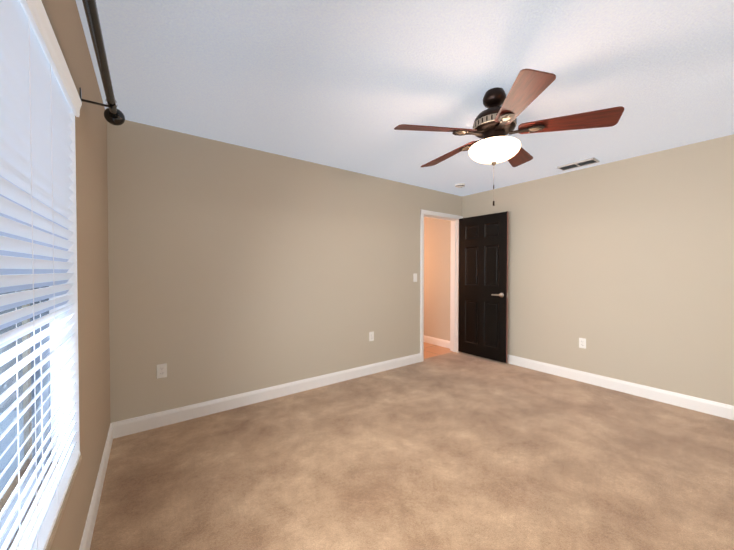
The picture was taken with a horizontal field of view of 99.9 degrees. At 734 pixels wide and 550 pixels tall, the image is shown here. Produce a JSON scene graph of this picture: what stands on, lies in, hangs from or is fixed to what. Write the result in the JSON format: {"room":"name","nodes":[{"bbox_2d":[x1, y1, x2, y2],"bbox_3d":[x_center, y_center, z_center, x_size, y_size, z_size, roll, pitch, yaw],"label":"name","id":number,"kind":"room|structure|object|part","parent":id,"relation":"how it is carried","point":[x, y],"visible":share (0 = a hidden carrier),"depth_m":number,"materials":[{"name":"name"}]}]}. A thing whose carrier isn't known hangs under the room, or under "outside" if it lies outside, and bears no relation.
{"room":"empty bedroom","nodes":[
{"label":"empty bedroom","id":0,"kind":"room"},
{"bbox_2d":[8,0,110,549],"bbox_3d":[-0.856,0.051,0.655,0.150,2.440,4.000,-1,1,-35],"label":"wall","id":1,"kind":"structure","parent":0,"point":[92,250],"depth_m":1.52,"materials":[{"name":"beige paint"}]},
{"bbox_2d":[0,286,51,549],"bbox_3d":[-0.798,0.028,0.512,0.050,1.510,1.800,-1,1,-35],"label":"window","id":2,"kind":"structure","parent":1,"relation":"in","point":[46,392],"depth_m":1.22,"materials":[{"name":"clear glass"}]},
{"bbox_2d":[0,0,81,549],"bbox_3d":[-0.724,0.025,0.564,0.078,1.502,1.808,-1,1,-35],"label":"window blinds","id":3,"kind":"object","parent":2,"relation":"attached to","point":[39,97],"visible":1,"depth_m":0.86,"materials":[{"name":"white plastic"}]},
{"bbox_2d":[9,108,81,549],"bbox_3d":[-0.741,0.037,0.553,0.091,1.530,1.801,-1,1,-35],"label":"window frame","id":4,"kind":"structure","parent":1,"relation":"attached to","point":[71,321],"depth_m":1.29,"materials":[{"name":"white painted wood"}]},
{"bbox_2d":[79,423,112,549],"bbox_3d":[-0.789,1.210,0.720,0.014,0.120,4.000,-1,1,-35],"label":"baseboard","id":5,"kind":"structure","parent":1,"relation":"attached to","point":[85,544],"depth_m":1.64,"materials":[{"name":"white wood"}]},
{"bbox_2d":[79,0,124,125],"bbox_3d":[-0.577,-0.798,0.510,0.153,0.088,2.662,-1,1,-35],"label":"curtain rod","id":6,"kind":"object","parent":1,"relation":"attached to","point":[113,115],"visible":1,"depth_m":1.17,"materials":[{"name":"black metal"}]},
{"bbox_2d":[21,120,461,458],"bbox_3d":[-0.444,0.008,3.513,4.728,2.440,0.120,-1,1,-36],"label":"wall","id":7,"kind":"structure","parent":0,"point":[235,269],"depth_m":2.90,"materials":[{"name":"beige paint"}]},
{"bbox_2d":[157,363,166,378],"bbox_3d":[-1.684,0.788,2.533,0.070,0.115,0.008,-1,1,-36],"label":"electrical outlet","id":8,"kind":"object","parent":7,"relation":"attached to","point":[161,370],"visible":1,"depth_m":2.53,"materials":[{"name":"white plastic"}]},
{"bbox_2d":[112,353,420,438],"bbox_3d":[-0.599,1.171,3.333,3.345,0.120,0.014,-1,1,-36],"label":"baseboard","id":9,"kind":"structure","parent":7,"relation":"attached to","point":[121,428],"depth_m":2.91,"materials":[{"name":"white wood"}]},
{"bbox_2d":[369,331,373,340],"bbox_3d":[0.057,0.758,3.813,0.070,0.115,0.008,-1,1,-36],"label":"electrical outlet","id":10,"kind":"object","parent":7,"relation":"attached to","point":[371,336],"visible":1,"depth_m":3.81,"materials":[{"name":"white plastic"}]},
{"bbox_2d":[413,273,416,281],"bbox_3d":[0.666,0.037,4.250,0.070,0.115,0.010,-1,1,-36],"label":"switch plate","id":11,"kind":"object","parent":7,"relation":"attached to","point":[414,277],"visible":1,"depth_m":4.24,"materials":[{"name":"white plastic"}]},
{"bbox_2d":[420,209,462,361],"bbox_3d":[1.085,0.146,4.638,0.933,2.129,0.154,-1,1,-36],"label":"door frame","id":12,"kind":"structure","parent":7,"relation":"attached to","point":[454,288],"depth_m":4.80,"materials":[{"name":"white wood"}]},
{"bbox_2d":[458,211,508,362],"bbox_3d":[1.655,0.164,4.460,0.159,2.040,0.772,-1,1,-38],"label":"door","id":13,"kind":"structure","parent":12,"relation":"attached to","point":[483,288],"depth_m":4.41,"materials":[{"name":"black wood"}]},
{"bbox_2d":[0,352,733,549],"bbox_3d":[0.729,1.302,1.937,4.728,0.100,3.960,-1,1,-36],"label":"floor carpet","id":14,"kind":"object","parent":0,"point":[456,451],"visible":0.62,"depth_m":1.97,"materials":[{"name":"beige carpet"}]},
{"bbox_2d":[76,0,733,195],"bbox_3d":[0.078,-1.253,2.885,4.848,0.100,6.320,-1,1,-36],"label":"ceiling","id":15,"kind":"structure","parent":0,"point":[349,85],"depth_m":1.83,"materials":[{"name":"white paint"}]},
{"bbox_2d":[455,183,464,187],"bbox_3d":[1.256,-1.203,4.162,0.132,0.038,0.132,-1,1,-36],"label":"smoke detector","id":16,"kind":"object","parent":15,"relation":"attached to","point":[459,185],"visible":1,"depth_m":4.12,"materials":[{"name":"white plastic"}]},
{"bbox_2d":[394,69,623,205],"bbox_3d":[0.826,-0.821,2.052,1.289,0.738,1.270,-1,1,-36],"label":"ceiling fan","id":17,"kind":"object","parent":15,"relation":"hanging from","point":[495,123],"visible":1,"depth_m":1.89,"materials":[{"name":"brown wood"}]},
{"bbox_3d":[0.437,-0.913,1.932,0.525,0.006,0.158,-3,16,-12],"label":"blade","id":18,"kind":"part","parent":17,"relation":"part of","materials":[{"name":"brown wood"}]},
{"bbox_3d":[0.629,-0.920,2.364,0.158,0.006,0.525,-18,7,-29],"label":"blade","id":19,"kind":"part","parent":17,"relation":"part of","materials":[{"name":"brown wood"}]},
{"bbox_3d":[0.830,-0.801,2.018,0.316,0.118,0.316,-1,1,-36],"label":"lamp shade","id":20,"kind":"part","parent":17,"relation":"part of","materials":[{"name":"white glass"}]},
{"label":"blade","id":21,"kind":"part","parent":17,"relation":"part of","materials":[{"name":"brown wood"}]},
{"bbox_3d":[0.788,-0.908,1.616,0.158,0.006,0.525,15,5,5],"label":"blade","id":22,"kind":"part","parent":17,"relation":"part of","materials":[{"name":"brown wood"}]},
{"bbox_3d":[1.198,-0.912,1.852,0.525,0.006,0.158,3,-13,24],"label":"blade","id":23,"kind":"part","parent":17,"relation":"part of","materials":[{"name":"brown wood"}]},
{"bbox_2d":[557,157,598,170],"bbox_3d":[2.287,-1.200,3.350,0.160,0.020,0.350,-1,1,-36],"label":"ceiling vent","id":24,"kind":"object","parent":15,"relation":"in","point":[589,161],"visible":1,"depth_m":3.33,"materials":[{"name":"grey metal"}]},
{"bbox_2d":[424,342,452,358],"bbox_3d":[0.177,1.250,5.454,1.449,0.098,2.360,-1,1,-36],"label":"floor","id":25,"kind":"structure","parent":0,"point":[431,350],"depth_m":4.94,"materials":[{"name":"orange wood"}]},
{"bbox_2d":[424,134,733,405],"bbox_3d":[1.982,-0.004,4.305,0.120,2.440,6.320,-1,1,-36],"label":"wall","id":26,"kind":"structure","parent":0,"point":[624,268],"depth_m":3.23,"materials":[{"name":"beige paint"}]},
{"bbox_2d":[424,335,449,348],"bbox_3d":[0.773,1.133,5.853,0.014,0.120,2.180,-1,1,-36],"label":"baseboard","id":27,"kind":"structure","parent":26,"relation":"attached to","point":[438,342],"depth_m":5.26,"materials":[{"name":"white wood"}]},
{"bbox_2d":[579,338,585,348],"bbox_3d":[2.473,0.782,3.541,0.008,0.115,0.070,-1,1,-36],"label":"electrical outlet","id":28,"kind":"object","parent":26,"relation":"attached to","point":[582,342],"visible":1,"depth_m":3.54,"materials":[{"name":"white plastic"}]},
{"bbox_2d":[507,354,733,419],"bbox_3d":[2.610,1.170,3.356,0.014,0.120,3.780,-1,1,-36],"label":"baseboard","id":29,"kind":"structure","parent":26,"relation":"attached to","point":[694,403],"depth_m":3.17,"materials":[{"name":"white wood"}]},
{"label":"outside","id":30,"kind":"structure","parent":0,"visible":0},
{"bbox_2d":[0,409,23,493],"bbox_3d":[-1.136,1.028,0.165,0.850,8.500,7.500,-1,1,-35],"label":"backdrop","id":31,"kind":"structure","parent":30,"point":[8,475],"depth_m":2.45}
]}

